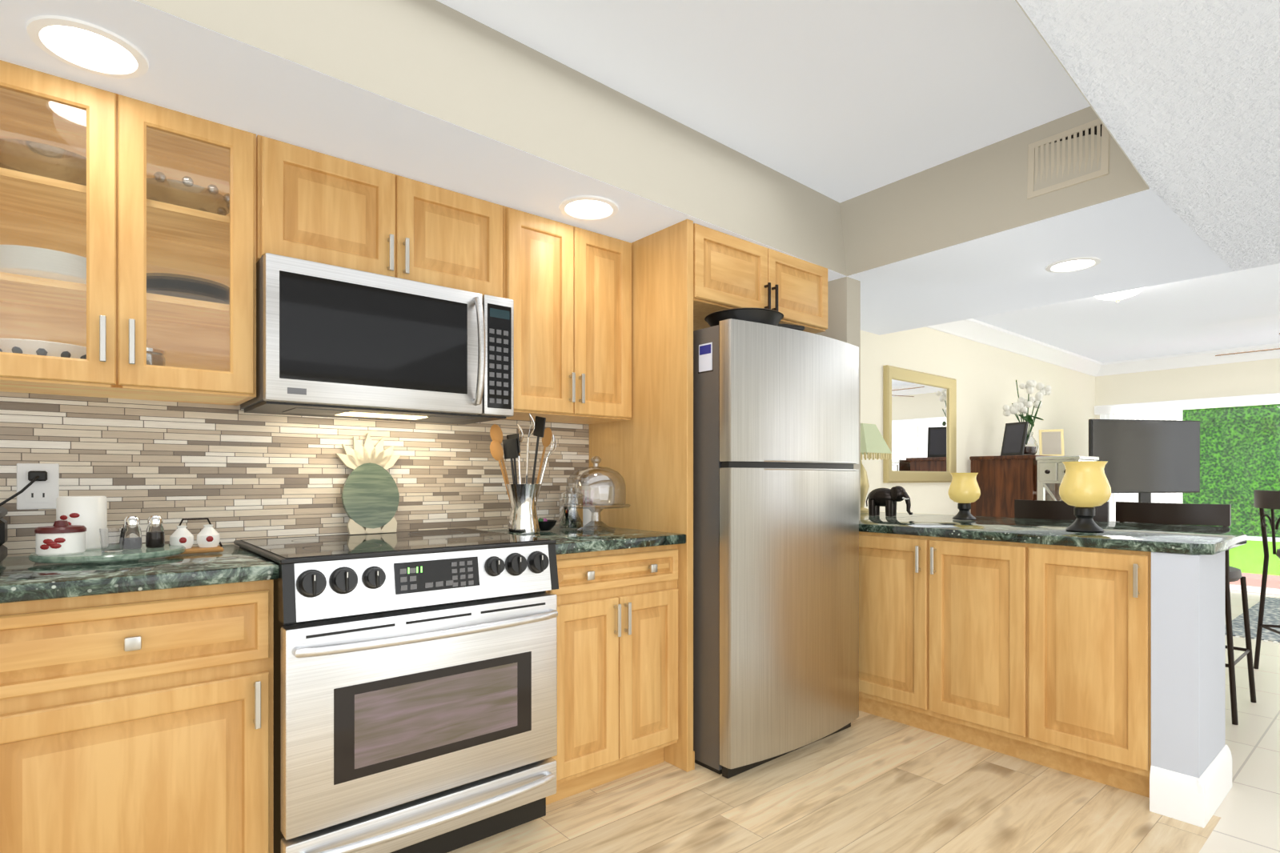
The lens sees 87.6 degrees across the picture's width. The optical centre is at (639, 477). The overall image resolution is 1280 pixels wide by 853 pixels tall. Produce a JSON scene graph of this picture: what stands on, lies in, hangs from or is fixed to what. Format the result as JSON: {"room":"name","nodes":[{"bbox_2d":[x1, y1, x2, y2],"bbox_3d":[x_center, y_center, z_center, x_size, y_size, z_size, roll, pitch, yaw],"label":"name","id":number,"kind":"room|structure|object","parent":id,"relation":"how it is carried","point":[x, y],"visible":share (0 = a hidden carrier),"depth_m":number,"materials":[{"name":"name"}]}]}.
{"room":"kitchen","nodes":[
{"label":"kitchen","id":0,"kind":"room"},
{"bbox_2d":[12,326,1095,557],"bbox_3d":[0.694,-0.172,3.917,11.740,2.600,0.140,0,0,-40],"label":"wall","id":1,"kind":"structure","parent":0,"point":[985,376],"depth_m":5.53,"materials":[{"name":"beige paint"}]},
{"bbox_2d":[0,60,256,405],"bbox_3d":[-1.431,-0.611,1.819,0.632,0.758,0.358,0,0,-40],"label":"upper cabinet","id":2,"kind":"object","parent":1,"relation":"attached to","point":[116,228],"visible":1,"depth_m":1.80,"materials":[{"name":"brown wood"}]},
{"bbox_2d":[0,138,86,185],"bbox_3d":[-1.550,-0.784,1.748,0.260,0.082,0.260,0,0,-40],"label":"crystal bowl","id":3,"kind":"object","parent":2,"relation":"in","point":[36,164],"depth_m":1.67,"materials":[{"name":"clear glass"}]},
{"bbox_2d":[0,338,86,359],"bbox_3d":[-1.557,-0.295,1.742,0.250,0.088,0.250,0,0,-40],"label":"bowl","id":4,"kind":"object","parent":2,"relation":"in","point":[42,351],"depth_m":1.66,"materials":[{"name":"white ceramic"}]},
{"bbox_2d":[0,244,86,284],"bbox_3d":[-1.550,-0.530,1.748,0.256,0.074,0.256,0,0,-40],"label":"stack","id":5,"kind":"object","parent":2,"relation":"in","point":[45,265],"depth_m":1.65,"materials":[{"name":"white ceramic"}]},
{"bbox_2d":[146,339,165,365],"bbox_3d":[-1.412,-0.324,1.889,0.112,0.145,0.112,0,0,-40],"label":"glass","id":6,"kind":"object","parent":2,"relation":"in","point":[155,351],"depth_m":1.88,"materials":[{"name":"clear glass"}]},
{"bbox_2d":[146,172,229,216],"bbox_3d":[-1.326,-0.787,1.935,0.271,0.088,0.271,0,0,-40],"label":"crystal bowl","id":7,"kind":"object","parent":2,"relation":"in","point":[218,206],"depth_m":1.86,"materials":[{"name":"clear glass"}]},
{"bbox_2d":[146,272,229,304],"bbox_3d":[-1.322,-0.526,1.938,0.240,0.066,0.240,0,0,-40],"label":"glass stack","id":8,"kind":"object","parent":2,"relation":"in","point":[189,286],"depth_m":1.86,"materials":[{"name":"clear glass"}]},
{"bbox_2d":[0,391,589,557],"bbox_3d":[-1.464,0.043,2.022,3.197,0.569,0.008,0,0,-40],"label":"tile backsplash","id":9,"kind":"structure","parent":1,"relation":"attached to","point":[231,473],"depth_m":2.17,"materials":[{"name":"beige tile"}]},
{"bbox_2d":[16,463,59,509],"bbox_3d":[-1.664,0.025,1.844,0.087,0.127,0.007,0,0,-40],"label":"outlet","id":10,"kind":"object","parent":9,"relation":"attached to","point":[39,495],"visible":0.81,"depth_m":1.84,"materials":[{"name":"white plastic"}]},
{"bbox_2d":[0,470,47,506],"bbox_3d":[-1.754,0.087,1.731,0.322,0.209,0.052,0,0,-40],"label":"plug","id":11,"kind":"object","parent":10,"relation":"attached to","point":[34,476],"visible":0.96,"depth_m":1.81,"materials":[{"name":"black plastic"}]},
{"bbox_2d":[502,205,631,425],"bbox_3d":[-0.351,-0.616,2.719,0.596,0.748,0.358,0,0,-40],"label":"upper cabinet","id":12,"kind":"object","parent":1,"relation":"attached to","point":[567,289],"visible":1,"depth_m":2.59,"materials":[{"name":"brown wood"}]},
{"bbox_2d":[882,365,956,483],"bbox_3d":[2.108,-0.372,4.978,1.030,0.820,0.038,0,0,-40],"label":"wall mirror","id":13,"kind":"object","parent":1,"relation":"attached to","point":[919,423],"visible":0.92,"depth_m":4.96,"materials":[{"name":"beige mirror"}]},
{"bbox_2d":[926,318,1105,376],"bbox_3d":[3.394,-1.207,6.012,4.410,0.130,0.100,0,0,-40],"label":"crown molding","id":14,"kind":"structure","parent":1,"relation":"attached to","point":[980,331],"depth_m":6.04,"materials":[{"name":"white paint"}]},
{"bbox_2d":[0,0,1279,362],"bbox_3d":[2.349,-1.147,1.821,11.600,0.310,5.200,0,0,-40],"label":"ceiling","id":15,"kind":"structure","parent":0,"point":[1183,96],"depth_m":2.10,"materials":[{"name":"white paint"}]},
{"bbox_2d":[25,15,149,78],"bbox_3d":[-1.269,-0.988,1.540,0.220,0.008,0.220,0,0,-40],"label":"recessed light","id":16,"kind":"object","parent":15,"relation":"in","point":[87,46],"visible":1,"depth_m":1.53,"materials":[{"name":"white plastic"}]},
{"bbox_2d":[256,134,502,297],"bbox_3d":[-0.884,-0.812,2.275,0.785,0.356,0.358,0,0,-40],"label":"upper cabinet","id":17,"kind":"object","parent":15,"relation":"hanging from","point":[313,206],"visible":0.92,"depth_m":2.12,"materials":[{"name":"brown wood"}]},
{"bbox_2d":[240,252,513,425],"bbox_3d":[-0.853,-0.418,2.238,0.780,0.422,0.456,0,0,-40],"label":"over-the-range microwave","id":18,"kind":"object","parent":17,"relation":"attached to","point":[332,341],"visible":1,"depth_m":2.06,"materials":[{"name":"grey metal"}]},
{"bbox_2d":[558,195,618,220],"bbox_3d":[-0.188,-0.988,2.453,0.220,0.008,0.220,0,0,-40],"label":"recessed light","id":19,"kind":"object","parent":15,"relation":"in","point":[588,208],"visible":1,"depth_m":2.44,"materials":[{"name":"white plastic"}]},
{"bbox_2d":[693,223,827,333],"bbox_3d":[0.351,-0.841,3.095,0.889,0.298,0.680,0,0,-40],"label":"upper cabinet","id":20,"kind":"object","parent":15,"relation":"hanging from","point":[731,272],"visible":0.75,"depth_m":2.81,"materials":[{"name":"brown wood"}]},
{"bbox_2d":[1044,256,1101,272],"bbox_3d":[2.011,-0.988,3.102,0.220,0.008,0.220,0,0,-40],"label":"recessed light","id":21,"kind":"object","parent":15,"relation":"in","point":[1073,264],"visible":0.92,"depth_m":3.09,"materials":[{"name":"white plastic"}]},
{"bbox_2d":[1094,287,1145,302],"bbox_3d":[3.111,-1.206,4.344,0.350,0.132,0.350,0,0,-40],"label":"flush-mount ceiling light","id":22,"kind":"object","parent":15,"relation":"attached to","point":[1117,297],"visible":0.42,"depth_m":4.30,"materials":[{"name":"white"}]},
{"bbox_2d":[1215,333,1279,356],"bbox_3d":[5.290,-1.107,5.072,1.464,0.330,1.393,0,0,-40],"label":"ceiling fan","id":23,"kind":"object","parent":15,"relation":"hanging from","point":[1248,351],"visible":1,"depth_m":5.42,"materials":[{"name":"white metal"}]},
{"bbox_2d":[447,710,1220,852],"bbox_3d":[-0.922,1.158,1.158,5.725,0.060,2.030,0,0,-40],"label":"floor","id":24,"kind":"structure","parent":0,"point":[866,783],"depth_m":2.26,"materials":[{"name":"beige wood"}]},
{"bbox_2d":[0,579,273,852],"bbox_3d":[-1.325,0.691,1.719,0.573,0.874,0.648,0,0,-40],"label":"base cabinet","id":25,"kind":"object","parent":24,"relation":"on","point":[138,722],"visible":1,"depth_m":1.50,"materials":[{"name":"brown wood"}]},
{"bbox_2d":[233,528,558,852],"bbox_3d":[-0.758,0.663,2.110,0.799,0.928,0.748,0,0,-40],"label":"range","id":26,"kind":"object","parent":24,"relation":"on","point":[415,692],"visible":1,"depth_m":1.84,"materials":[{"name":"silver metal"}]},
{"bbox_2d":[335,432,401,534],"bbox_3d":[-0.964,0.018,2.384,0.225,0.363,0.072,0,0,-40],"label":"decoration","id":27,"kind":"object","parent":26,"relation":"on","point":[370,496],"visible":0.94,"depth_m":2.37,"materials":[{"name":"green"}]},
{"bbox_2d":[545,544,678,805],"bbox_3d":[-0.261,0.691,2.606,0.600,0.874,0.648,0,0,-40],"label":"base cabinet","id":28,"kind":"object","parent":24,"relation":"on","point":[617,666],"visible":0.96,"depth_m":2.37,"materials":[{"name":"brown wood"}]},
{"bbox_2d":[485,525,686,554],"bbox_3d":[-0.262,0.234,2.604,0.604,0.037,0.650,0,0,-40],"label":"countertop","id":29,"kind":"structure","parent":28,"relation":"on","point":[571,540],"depth_m":2.44,"materials":[{"name":"green stone"}]},
{"bbox_2d":[489,413,556,534],"bbox_3d":[-0.422,-0.011,2.569,0.249,0.451,0.227,0,0,-40],"label":"utensil holder","id":30,"kind":"object","parent":29,"relation":"on","point":[523,519],"visible":1,"depth_m":2.54,"materials":[{"name":"silver metal"}]},
{"bbox_2d":[537,517,557,531],"bbox_3d":[-0.396,0.190,2.710,0.116,0.051,0.116,0,0,-40],"label":"candy bowl","id":31,"kind":"object","parent":29,"relation":"on","point":[545,524],"visible":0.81,"depth_m":2.68,"materials":[{"name":"black plastic"}]},
{"bbox_2d":[558,487,583,528],"bbox_3d":[-0.296,0.129,2.871,0.108,0.172,0.108,0,0,-40],"label":"canister","id":32,"kind":"object","parent":29,"relation":"on","point":[571,518],"visible":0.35,"depth_m":2.83,"materials":[{"name":"clear"}]},
{"bbox_2d":[581,489,595,526],"bbox_3d":[-0.233,0.135,2.976,0.068,0.160,0.068,0,0,-40],"label":"holder","id":33,"kind":"object","parent":29,"relation":"on","point":[587,515],"visible":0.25,"depth_m":2.95,"materials":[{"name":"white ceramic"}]},
{"bbox_2d":[562,456,630,532],"bbox_3d":[-0.177,0.065,2.690,0.280,0.301,0.280,0,0,-40],"label":"glass dome","id":34,"kind":"object","parent":29,"relation":"on","point":[591,495],"visible":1,"depth_m":2.68,"materials":[{"name":"clear glass"}]},
{"bbox_2d":[588,218,694,772],"bbox_3d":[-0.012,0.069,2.812,0.040,2.118,0.650,0,0,-40],"label":"panel","id":35,"kind":"object","parent":24,"relation":"on","point":[646,451],"visible":0.52,"depth_m":2.65,"materials":[{"name":"brown wood"}]},
{"bbox_2d":[693,318,858,778],"bbox_3d":[0.430,0.266,2.995,0.850,1.724,0.799,0,0,-40],"label":"refrigerator","id":36,"kind":"object","parent":24,"relation":"on","point":[776,546],"visible":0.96,"depth_m":2.58,"materials":[{"name":"grey metal"}]},
{"bbox_2d":[704,307,804,330],"bbox_3d":[0.497,-0.629,2.751,0.519,0.062,0.316,0,0,-40],"label":"skillet","id":37,"kind":"object","parent":36,"relation":"on","point":[767,316],"visible":0.67,"depth_m":2.57,"materials":[{"name":"black metal"}]},
{"bbox_2d":[858,531,1151,798],"bbox_3d":[1.483,0.691,2.865,0.436,0.874,1.237,0,0,-40],"label":"base cabinet","id":38,"kind":"object","parent":24,"relation":"on","point":[1039,654],"visible":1,"depth_m":2.60,"materials":[{"name":"brown wood"}]},
{"bbox_2d":[858,512,1247,555],"bbox_3d":[1.597,0.234,3.260,1.075,0.037,2.023,0,0,-40],"label":"countertop","id":39,"kind":"structure","parent":38,"relation":"on","point":[1189,539],"depth_m":2.69,"materials":[{"name":"green stone"}]},
{"bbox_2d":[860,423,891,513],"bbox_3d":[1.351,-0.056,4.113,0.292,0.542,0.290,0,0,-40],"label":"table lamp","id":40,"kind":"object","parent":39,"relation":"on","point":[873,443],"visible":0.4,"depth_m":4.04,"materials":[{"name":"beige fabric"}]},
{"bbox_2d":[866,485,912,517],"bbox_3d":[1.382,0.130,3.708,0.262,0.169,0.099,0,0,41],"label":"elephant figurine","id":41,"kind":"object","parent":39,"relation":"on","point":[888,499],"visible":1,"depth_m":3.68,"materials":[{"name":"brown metal"}]},
{"bbox_2d":[947,473,980,520],"bbox_3d":[1.664,0.095,3.425,0.150,0.239,0.150,0,0,-40],"label":"hurricane","id":42,"kind":"object","parent":39,"relation":"on","point":[964,491],"visible":1,"depth_m":3.38,"materials":[{"name":"yellow glass"}]},
{"bbox_2d":[1059,461,1111,533],"bbox_3d":[1.776,0.076,2.665,0.175,0.278,0.175,0,0,-40],"label":"hurricane","id":43,"kind":"object","parent":39,"relation":"on","point":[1085,488],"visible":1,"depth_m":2.61,"materials":[{"name":"yellow glass"}]},
{"bbox_3d":[-2.026,0.691,1.154,1.223,0.874,0.620,0,0,-40],"label":"base cabinet","id":44,"kind":"object","parent":24,"relation":"on","visible":0},
{"bbox_2d":[0,545,279,603],"bbox_3d":[-1.794,0.234,1.327,1.802,0.037,0.650,0,0,-40],"label":"countertop","id":45,"kind":"structure","parent":44,"relation":"on","point":[23,579],"depth_m":1.54,"materials":[{"name":"green stone"}]},
{"bbox_2d":[0,506,7,563],"bbox_3d":[-1.670,0.145,1.595,0.215,0.140,0.240,0,0,-40],"label":"coffee maker","id":46,"kind":"object","parent":45,"relation":"on","point":[3,535],"visible":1,"depth_m":1.68,"materials":[{"name":"black plastic"}]},
{"bbox_2d":[28,544,185,563],"bbox_3d":[-1.397,0.203,1.764,0.324,0.024,0.324,0,0,-40],"label":"tray","id":47,"kind":"object","parent":45,"relation":"on","point":[98,555],"visible":0.75,"depth_m":1.66,"materials":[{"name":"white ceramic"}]},
{"bbox_2d":[34,520,86,556],"bbox_3d":[-1.442,0.148,1.661,0.098,0.084,0.099,0,0,-40],"label":"canister","id":48,"kind":"object","parent":47,"relation":"on","point":[61,538],"visible":1,"depth_m":1.63,"materials":[{"name":"white ceramic"}]},
{"bbox_2d":[56,495,107,549],"bbox_3d":[-1.488,0.120,1.779,0.104,0.140,0.106,0,0,-40],"label":"canister","id":49,"kind":"object","parent":47,"relation":"on","point":[90,513],"visible":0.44,"depth_m":1.75,"materials":[{"name":"white ceramic"}]},
{"bbox_2d":[99,527,125,552],"bbox_3d":[-1.353,0.160,1.710,0.054,0.060,0.054,0,0,-40],"label":"glass","id":50,"kind":"object","parent":47,"relation":"on","point":[112,539],"visible":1,"depth_m":1.69,"materials":[{"name":"clear glass"}]},
{"bbox_2d":[123,516,141,549],"bbox_3d":[-1.358,0.146,1.784,0.042,0.087,0.042,0,0,-40],"label":"salt shaker","id":51,"kind":"object","parent":47,"relation":"on","point":[133,536],"visible":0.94,"depth_m":1.77,"materials":[{"name":"clear glass"}]},
{"bbox_2d":[145,515,164,548],"bbox_3d":[-1.320,0.146,1.816,0.042,0.087,0.042,0,0,-40],"label":"pepper shaker","id":52,"kind":"object","parent":47,"relation":"on","point":[154,536],"visible":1,"depth_m":1.80,"materials":[{"name":"clear glass"}]},
{"bbox_2d":[168,517,223,554],"bbox_3d":[-1.280,0.166,1.921,0.135,0.097,0.080,0,0,-40],"label":"cruet","id":53,"kind":"object","parent":45,"relation":"on","point":[208,539],"visible":0.83,"depth_m":1.91,"materials":[{"name":"white ceramic"}]},
{"bbox_2d":[815,276,860,520],"bbox_3d":[0.868,0.068,3.568,0.120,2.120,0.620,0,0,-40],"label":"wall","id":54,"kind":"structure","parent":0,"point":[844,309],"depth_m":3.34,"materials":[{"name":"beige paint"}]},
{"bbox_2d":[1095,357,1279,419],"bbox_3d":[6.859,-0.172,5.580,0.140,2.600,5.200,0,0,-40],"label":"wall","id":55,"kind":"structure","parent":0,"point":[1252,378],"depth_m":6.88,"materials":[{"name":"beige paint"}]},
{"bbox_2d":[1094,393,1279,415],"bbox_3d":[6.288,-0.750,6.067,0.108,0.095,3.680,0,0,-40],"label":"blind valance","id":56,"kind":"object","parent":55,"relation":"attached to","point":[1235,401],"visible":1,"depth_m":6.79,"materials":[{"name":"white"}]},
{"bbox_2d":[1099,409,1182,521],"bbox_3d":[6.265,0.198,6.097,0.082,1.800,3.500,0,0,-40],"label":"vertical blind slats","id":57,"kind":"object","parent":56,"relation":"hanging from","point":[1167,498],"visible":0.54,"depth_m":7.14,"materials":[{"name":"white"}]},
{"bbox_2d":[1105,342,1279,375],"bbox_3d":[6.766,-1.207,5.503,0.100,0.130,5.200,0,0,-40],"label":"crown molding","id":58,"kind":"structure","parent":55,"relation":"attached to","point":[1202,358],"depth_m":6.82,"materials":[{"name":"white paint"}]},
{"bbox_2d":[1183,405,1279,594],"bbox_3d":[6.373,0.163,6.178,0.060,1.930,3.540,0,0,-40],"label":"sliding door","id":59,"kind":"structure","parent":55,"relation":"in","point":[1257,590],"depth_m":6.60,"materials":[{"name":"white"}]},
{"bbox_2d":[1151,550,1225,778],"bbox_3d":[1.936,0.691,2.350,0.418,0.874,0.126,0,0,-40],"label":"wall","id":60,"kind":"structure","parent":0,"point":[1188,664],"depth_m":2.23,"materials":[{"name":"white paint"}]},
{"bbox_2d":[1149,744,1231,828],"bbox_3d":[1.941,1.052,2.344,0.451,0.150,0.143,0,0,-40],"label":"baseboard","id":61,"kind":"structure","parent":60,"relation":"attached to","point":[1187,799],"depth_m":2.21,"materials":[{"name":"white"}]},
{"bbox_2d":[1198,590,1279,852],"bbox_3d":[2.349,1.158,1.821,11.600,0.060,5.200,0,0,-40],"label":"floor","id":62,"kind":"structure","parent":0,"point":[1247,812],"depth_m":2.69,"materials":[{"name":"beige tile"}]},
{"bbox_2d":[969,454,1055,517],"bbox_3d":[3.232,0.478,5.565,1.000,1.300,0.509,0,0,-40],"label":"chest","id":63,"kind":"object","parent":62,"relation":"on","point":[1004,482],"visible":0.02,"depth_m":5.26,"materials":[{"name":"brown wood"}]},
{"bbox_2d":[1000,421,1028,455],"bbox_3d":[3.015,-0.308,5.351,0.102,0.267,0.200,0,0,-20],"label":"photo frame","id":64,"kind":"object","parent":63,"relation":"on","point":[1014,439],"visible":0.88,"depth_m":5.33,"materials":[{"name":"black plastic"}]},
{"bbox_2d":[1003,380,1051,455],"bbox_3d":[3.232,-0.501,5.562,0.476,0.656,0.259,0,0,-40],"label":"flower vase","id":65,"kind":"object","parent":63,"relation":"on","point":[1031,447],"visible":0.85,"depth_m":5.48,"materials":[{"name":"clear glass"}]},
{"bbox_2d":[1014,499,1108,521],"bbox_3d":[2.393,0.626,3.680,0.546,1.005,0.492,0,0,-40],"label":"bar stool","id":66,"kind":"object","parent":62,"relation":"on","point":[1045,510],"visible":0.06,"depth_m":3.53,"materials":[{"name":"grey metal"}]},
{"bbox_2d":[1035,455,1099,501],"bbox_3d":[3.216,0.485,5.022,0.434,1.284,0.292,0,0,-40],"label":"chest","id":67,"kind":"object","parent":62,"relation":"on","point":[1051,469],"visible":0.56,"depth_m":4.93,"materials":[{"name":"white wood"}]},
{"bbox_2d":[1039,429,1064,456],"bbox_3d":[3.520,-0.292,5.711,0.180,0.237,0.103,0,0,25],"label":"photo frame","id":68,"kind":"object","parent":67,"relation":"on","point":[1051,443],"visible":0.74,"depth_m":5.69,"materials":[{"name":"beige"}]},
{"bbox_2d":[1115,501,1256,725],"bbox_3d":[2.725,0.626,3.359,0.546,1.005,0.492,0,0,-40],"label":"bar stool","id":69,"kind":"object","parent":62,"relation":"on","point":[1195,514],"visible":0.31,"depth_m":3.16,"materials":[{"name":"grey metal"}]},
{"bbox_2d":[1225,597,1279,643],"bbox_3d":[5.681,1.122,4.696,2.300,0.012,2.150,0,0,-40],"label":"living room rug","id":70,"kind":"object","parent":62,"relation":"on","point":[1271,615],"visible":0.67,"depth_m":5.17,"materials":[{"name":"grey fabric"}]},
{"bbox_2d":[1253,489,1279,669],"bbox_3d":[3.745,0.601,3.640,0.546,1.055,0.491,0,0,20],"label":"bar stool","id":71,"kind":"object","parent":62,"relation":"on","point":[1268,499],"visible":1,"depth_m":3.88,"materials":[{"name":"grey metal"}]},
{"bbox_3d":[2.603,0.813,4.867,6.764,0.630,1.369,0,0,-40],"label":"console","id":72,"kind":"object","parent":62,"relation":"on","visible":0},
{"bbox_2d":[1088,419,1199,525],"bbox_3d":[4.851,-0.028,6.409,1.070,1.048,0.636,0,0,-40],"label":"flat-screen tv","id":73,"kind":"object","parent":72,"relation":"on","point":[1145,459],"visible":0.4,"depth_m":6.39,"materials":[{"name":"black plastic"}]},
{"bbox_3d":[-2.160,-0.172,-1.937,0.140,2.600,5.480,0,0,-40],"label":"wall","id":74,"kind":"structure","parent":0,"visible":0},
{"bbox_2d":[135,0,1149,276],"bbox_3d":[-0.690,-1.197,0.884,5.730,0.410,1.597,0,0,-40],"label":"ceiling tray","id":75,"kind":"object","parent":74,"relation":"attached to","point":[846,138],"visible":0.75,"depth_m":2.29,"materials":[{"name":"white paint"}]},
{"bbox_2d":[1027,118,1110,199],"bbox_3d":[1.605,-1.200,2.510,0.037,0.225,0.280,0,0,-40],"label":"grille","id":76,"kind":"object","parent":75,"relation":"attached to","point":[1097,128],"visible":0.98,"depth_m":2.50,"materials":[{"name":"beige metal"}]},
{"label":"outside","id":77,"kind":"structure","parent":0,"visible":0},
{"bbox_2d":[1182,404,1279,537],"bbox_3d":[14.302,-2.098,11.262,1.548,6.549,22.000,0,0,-40],"label":"hedge","id":78,"kind":"object","parent":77,"point":[1253,423],"depth_m":13.45,"materials":[{"name":"green plant"}]},
{"bbox_2d":[1228,540,1279,575],"bbox_3d":[10.979,1.193,8.493,5.800,0.030,22.000,0,0,-40],"label":"lawn","id":79,"kind":"structure","parent":77,"point":[1253,565],"depth_m":9.74,"materials":[{"name":"green plant"}]},
{"bbox_2d":[1229,573,1279,595],"bbox_3d":[7.961,1.190,5.978,2.054,0.035,22.000,0,0,-40],"label":"path","id":80,"kind":"structure","parent":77,"point":[1257,577],"depth_m":7.53,"materials":[{"name":"pink"}]}
]}

